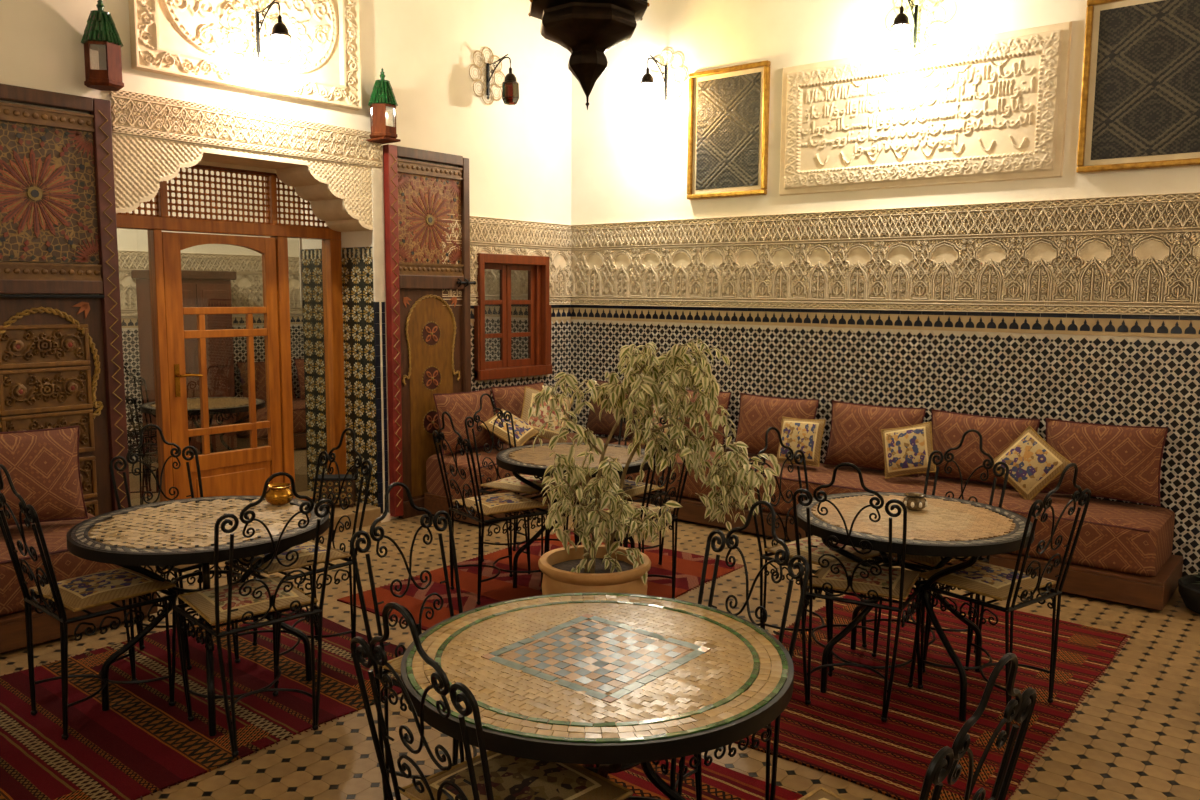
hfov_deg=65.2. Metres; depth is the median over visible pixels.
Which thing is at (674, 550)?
chair
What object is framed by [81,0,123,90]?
lantern
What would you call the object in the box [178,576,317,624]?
seat cushion
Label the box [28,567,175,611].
seat cushion
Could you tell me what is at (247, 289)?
wall
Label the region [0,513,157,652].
banquette
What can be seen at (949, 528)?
table
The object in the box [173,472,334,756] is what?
chair
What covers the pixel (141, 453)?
chair
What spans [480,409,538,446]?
throw cushion
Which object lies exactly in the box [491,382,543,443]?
cushion
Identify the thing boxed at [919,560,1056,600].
seat cushion
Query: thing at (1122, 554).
banquette
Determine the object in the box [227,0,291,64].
wall lantern
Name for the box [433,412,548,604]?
chair
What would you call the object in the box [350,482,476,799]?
chair
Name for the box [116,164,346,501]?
door
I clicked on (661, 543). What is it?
chair
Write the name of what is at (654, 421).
throw cushion
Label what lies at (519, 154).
wall
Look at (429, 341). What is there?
door leaf
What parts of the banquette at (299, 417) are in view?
board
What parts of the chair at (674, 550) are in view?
leg, seat frame, leg, frame, leg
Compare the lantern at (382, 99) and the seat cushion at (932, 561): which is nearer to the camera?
the seat cushion at (932, 561)
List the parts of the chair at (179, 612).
leg, leg, seat frame, frame, leg, leg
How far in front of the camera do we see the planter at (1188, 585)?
4.80 m
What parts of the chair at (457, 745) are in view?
leg, seat frame, frame, leg, leg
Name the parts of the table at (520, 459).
leg, leg, leg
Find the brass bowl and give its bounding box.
[265,483,293,504]
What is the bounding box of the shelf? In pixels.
[366,137,400,143]
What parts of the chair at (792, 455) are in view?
leg, frame, leg, seat frame, leg, leg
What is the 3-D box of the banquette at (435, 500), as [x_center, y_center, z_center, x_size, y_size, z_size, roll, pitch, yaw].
[-0.514,0.556,7.196,0.575,0.457,1.670,6,8,39]
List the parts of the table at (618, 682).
leg, leg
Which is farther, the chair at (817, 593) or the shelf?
the shelf
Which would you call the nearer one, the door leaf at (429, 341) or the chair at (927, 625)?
the chair at (927, 625)
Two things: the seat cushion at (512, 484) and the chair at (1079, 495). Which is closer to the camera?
the chair at (1079, 495)
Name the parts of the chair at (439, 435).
leg, frame, leg, seat frame, leg, leg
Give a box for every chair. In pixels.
[0,464,176,739]
[109,424,259,669]
[124,366,156,490]
[125,396,158,504]
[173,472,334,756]
[225,428,371,682]
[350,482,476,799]
[350,602,624,799]
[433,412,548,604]
[465,393,568,573]
[573,407,670,564]
[573,417,692,598]
[592,500,809,799]
[748,427,883,676]
[793,462,922,722]
[860,429,1008,672]
[915,463,1090,705]
[919,653,1036,799]
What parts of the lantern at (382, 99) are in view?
panel, panel, rail, panel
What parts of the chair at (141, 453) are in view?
frame, leg, seat frame, leg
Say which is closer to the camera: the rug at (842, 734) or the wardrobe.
the rug at (842, 734)
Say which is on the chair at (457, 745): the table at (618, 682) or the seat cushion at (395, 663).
the seat cushion at (395, 663)
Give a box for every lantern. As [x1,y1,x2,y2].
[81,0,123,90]
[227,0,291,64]
[368,68,397,138]
[469,47,518,104]
[528,0,649,109]
[639,49,686,105]
[887,0,946,54]
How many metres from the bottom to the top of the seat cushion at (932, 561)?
0.060 m
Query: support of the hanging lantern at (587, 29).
hanging from the ceiling
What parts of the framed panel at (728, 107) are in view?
frame rail, frame rail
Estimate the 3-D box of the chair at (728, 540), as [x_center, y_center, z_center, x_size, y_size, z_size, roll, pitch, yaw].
[0.276,0.800,2.665,0.505,0.986,0.419,-4,8,-35]
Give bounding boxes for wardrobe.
[131,270,236,461]
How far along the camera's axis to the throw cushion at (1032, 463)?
5.36 m
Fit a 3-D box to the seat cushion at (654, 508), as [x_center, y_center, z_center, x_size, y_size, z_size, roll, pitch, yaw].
[0.128,0.572,4.822,0.369,0.060,0.379,5,8,36]
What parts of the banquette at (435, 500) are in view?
board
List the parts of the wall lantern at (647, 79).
lantern frame, arm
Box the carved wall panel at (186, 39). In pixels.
[128,0,361,110]
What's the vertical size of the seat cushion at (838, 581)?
0.060 m
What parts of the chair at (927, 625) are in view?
leg, leg, leg, seat frame, frame, leg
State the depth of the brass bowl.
3.90 m
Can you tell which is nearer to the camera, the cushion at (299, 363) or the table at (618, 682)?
the table at (618, 682)
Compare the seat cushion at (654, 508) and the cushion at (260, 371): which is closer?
the seat cushion at (654, 508)
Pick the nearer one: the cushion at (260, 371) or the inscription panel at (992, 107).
the inscription panel at (992, 107)
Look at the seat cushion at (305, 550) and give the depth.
3.90 m
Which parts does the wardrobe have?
cornice, panel, cupboard door, panel, panel, cupboard door, panel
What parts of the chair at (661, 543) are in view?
seat frame, leg, frame, leg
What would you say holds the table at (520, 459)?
on the rug at (689, 566)
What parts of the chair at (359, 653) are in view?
frame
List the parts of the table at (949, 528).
leg, leg, leg, leg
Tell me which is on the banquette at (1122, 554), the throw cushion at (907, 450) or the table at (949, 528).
the throw cushion at (907, 450)
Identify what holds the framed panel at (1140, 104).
attached to the wall at (1074, 296)
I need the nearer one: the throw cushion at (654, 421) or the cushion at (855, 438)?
the cushion at (855, 438)
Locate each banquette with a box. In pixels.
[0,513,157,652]
[236,398,305,449]
[424,433,617,525]
[580,438,1183,609]
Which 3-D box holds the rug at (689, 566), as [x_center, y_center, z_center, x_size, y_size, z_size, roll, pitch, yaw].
[-0.258,1.009,5.212,1.366,0.008,1.918,5,8,37]
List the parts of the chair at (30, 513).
leg, frame, leg, seat frame, leg, leg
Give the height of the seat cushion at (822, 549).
0.060 m
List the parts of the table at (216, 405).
leg, leg, leg, leg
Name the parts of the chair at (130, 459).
leg, frame, leg, seat frame, leg, leg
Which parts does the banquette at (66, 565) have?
mattress, board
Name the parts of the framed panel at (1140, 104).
frame rail, frame rail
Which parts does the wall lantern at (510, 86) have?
arm, lantern pane, lantern frame, lantern pane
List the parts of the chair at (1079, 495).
leg, leg, seat frame, leg, frame, leg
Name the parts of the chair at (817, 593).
leg, leg, frame, seat frame, leg, leg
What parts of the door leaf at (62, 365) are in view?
panel moulding, panel moulding, panel moulding, carved panel, panel moulding, panel moulding, panel moulding, carved panel, rail, panel moulding, panel moulding, bead rail, carved panel, panel, bead rail, lock rail, rope moulding, panel, carved panel, panel moulding, panel moulding, panel moulding, panel moulding, panel moulding, carved panel, panel moulding, panel moulding, panel moulding, panel moulding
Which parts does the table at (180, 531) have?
leg, leg, leg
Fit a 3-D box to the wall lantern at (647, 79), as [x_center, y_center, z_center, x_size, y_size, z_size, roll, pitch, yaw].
[0.409,-2.429,7.020,0.383,0.439,0.307,6,8,39]
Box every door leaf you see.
[0,84,129,515]
[383,144,475,518]
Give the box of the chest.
[312,474,355,506]
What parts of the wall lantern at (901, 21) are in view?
lantern frame, bulb, arm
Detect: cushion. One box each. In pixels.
[0,426,87,525]
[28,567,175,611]
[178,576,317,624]
[237,362,296,401]
[240,540,350,573]
[294,359,304,399]
[382,655,402,673]
[399,751,632,799]
[433,388,497,454]
[452,492,547,515]
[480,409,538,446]
[480,474,555,493]
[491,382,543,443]
[520,386,571,442]
[580,501,673,520]
[581,479,664,498]
[586,379,639,438]
[640,400,680,444]
[680,390,731,448]
[732,393,818,455]
[764,535,879,564]
[776,416,825,466]
[798,786,846,799]
[807,561,920,599]
[824,400,925,475]
[881,421,935,478]
[886,552,969,566]
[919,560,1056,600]
[923,409,1039,487]
[992,425,1070,499]
[1040,418,1167,506]
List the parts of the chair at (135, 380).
frame, seat frame, leg, leg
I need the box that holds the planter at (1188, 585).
[1178,571,1199,613]
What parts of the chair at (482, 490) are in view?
leg, frame, leg, seat frame, leg, leg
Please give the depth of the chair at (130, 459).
4.14 m
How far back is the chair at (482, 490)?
5.55 m
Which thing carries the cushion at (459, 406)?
on the banquette at (435, 500)
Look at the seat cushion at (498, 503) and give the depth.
4.91 m
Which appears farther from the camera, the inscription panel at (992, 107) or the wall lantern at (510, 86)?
the wall lantern at (510, 86)
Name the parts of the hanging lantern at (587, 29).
lamp shade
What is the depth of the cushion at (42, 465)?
4.51 m
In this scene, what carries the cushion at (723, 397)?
on the banquette at (1122, 554)
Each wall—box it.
[0,0,571,522]
[117,168,303,459]
[569,0,1199,576]
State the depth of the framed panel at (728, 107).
6.82 m
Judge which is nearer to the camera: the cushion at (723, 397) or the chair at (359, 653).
the chair at (359, 653)
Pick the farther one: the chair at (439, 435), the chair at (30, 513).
the chair at (439, 435)
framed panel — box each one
[687,60,770,199]
[1076,0,1199,172]
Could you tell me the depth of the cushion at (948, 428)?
5.71 m
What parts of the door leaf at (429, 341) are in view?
rail, rail, panel, bead rail, rope moulding, arched panel, panel, lock rail, bead rail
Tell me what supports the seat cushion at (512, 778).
on the chair at (359, 653)
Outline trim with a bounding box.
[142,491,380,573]
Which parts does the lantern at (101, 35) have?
panel, rail, rail, rail, panel, panel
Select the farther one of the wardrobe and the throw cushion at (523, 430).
the wardrobe
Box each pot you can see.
[538,545,650,594]
[902,492,927,510]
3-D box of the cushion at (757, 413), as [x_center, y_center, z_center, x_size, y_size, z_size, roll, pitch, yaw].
[1.235,0.188,6.637,0.627,0.429,0.203,6,8,39]
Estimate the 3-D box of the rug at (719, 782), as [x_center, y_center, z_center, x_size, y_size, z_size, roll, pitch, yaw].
[-0.173,1.337,2.343,1.326,0.008,2.088,6,8,40]
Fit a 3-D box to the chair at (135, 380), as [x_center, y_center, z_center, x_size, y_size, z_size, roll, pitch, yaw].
[-3.721,0.210,7.661,0.505,0.986,0.419,3,7,24]
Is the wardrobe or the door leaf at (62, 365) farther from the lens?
the wardrobe
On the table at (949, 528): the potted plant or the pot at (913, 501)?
the pot at (913, 501)
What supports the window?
in the wall at (519, 154)
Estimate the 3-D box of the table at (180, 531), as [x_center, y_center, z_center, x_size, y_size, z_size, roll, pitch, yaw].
[-1.538,0.816,3.679,0.932,0.704,0.932,3,7,22]
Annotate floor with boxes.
[0,449,1199,799]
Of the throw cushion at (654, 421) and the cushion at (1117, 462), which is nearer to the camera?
the cushion at (1117, 462)
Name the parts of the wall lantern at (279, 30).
arm, lantern frame, bulb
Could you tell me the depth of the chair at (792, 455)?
4.17 m
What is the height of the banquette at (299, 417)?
0.458 m
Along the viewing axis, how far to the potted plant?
4.03 m
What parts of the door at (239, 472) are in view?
frame post, lattice post, handle, rail, rail, panel, lattice rail, lattice post, frame post, frame post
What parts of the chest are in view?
lid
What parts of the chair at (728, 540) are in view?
leg, leg, frame, leg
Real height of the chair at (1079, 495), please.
0.986 m
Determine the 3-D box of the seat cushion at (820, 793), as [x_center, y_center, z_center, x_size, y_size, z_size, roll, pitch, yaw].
[0.481,0.917,1.887,0.379,0.060,0.369,-5,9,-40]
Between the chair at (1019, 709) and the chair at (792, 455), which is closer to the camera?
the chair at (1019, 709)
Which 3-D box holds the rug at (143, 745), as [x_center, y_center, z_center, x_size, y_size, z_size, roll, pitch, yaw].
[-1.870,1.188,3.543,1.406,0.008,2.318,6,8,39]
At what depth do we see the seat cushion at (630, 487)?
5.32 m
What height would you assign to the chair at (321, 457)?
0.986 m
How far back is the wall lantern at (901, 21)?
5.81 m
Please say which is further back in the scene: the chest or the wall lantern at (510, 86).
the wall lantern at (510, 86)
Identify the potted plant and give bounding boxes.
[528,337,780,594]
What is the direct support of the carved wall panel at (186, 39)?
attached to the wall at (519, 154)
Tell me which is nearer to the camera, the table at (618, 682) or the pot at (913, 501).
the table at (618, 682)
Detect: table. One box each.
[66,496,328,735]
[140,397,264,491]
[400,592,793,799]
[496,442,655,587]
[797,492,1034,720]
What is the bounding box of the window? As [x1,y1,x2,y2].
[474,253,551,380]
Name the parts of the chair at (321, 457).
leg, leg, seat frame, leg, frame, leg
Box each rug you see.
[0,609,406,799]
[337,529,743,630]
[578,755,804,799]
[734,589,1130,799]
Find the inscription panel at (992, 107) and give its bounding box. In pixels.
[779,21,1071,195]
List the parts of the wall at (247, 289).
carved panel, carved panel, carved panel, carved panel, carved panel, carved panel, carved panel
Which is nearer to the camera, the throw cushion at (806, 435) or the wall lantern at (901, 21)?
the wall lantern at (901, 21)
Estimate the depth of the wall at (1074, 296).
6.17 m
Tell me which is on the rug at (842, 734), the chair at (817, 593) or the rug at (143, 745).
the chair at (817, 593)
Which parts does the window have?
casing, frame, pane, pane, pane, sash rail, sash rail, sash rail, sash rail, frame sill, pane, pane, pane, sash rail, sash rail, sash rail, sash rail, frame, casing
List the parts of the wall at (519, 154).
lintel panel, lintel panel, lintel panel, lintel panel, lintel panel, lintel panel, white post, lintel panel, lintel panel, lintel panel, white post, carved panel, carved panel, carved panel, carved panel, carved panel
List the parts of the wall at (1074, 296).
carved panel, carved panel, carved panel, carved panel, carved panel, carved panel, carved panel, carved panel, carved panel, carved panel, carved panel, carved panel, carved panel, carved panel, carved panel, carved panel, carved panel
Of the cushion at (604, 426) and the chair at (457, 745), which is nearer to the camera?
the chair at (457, 745)

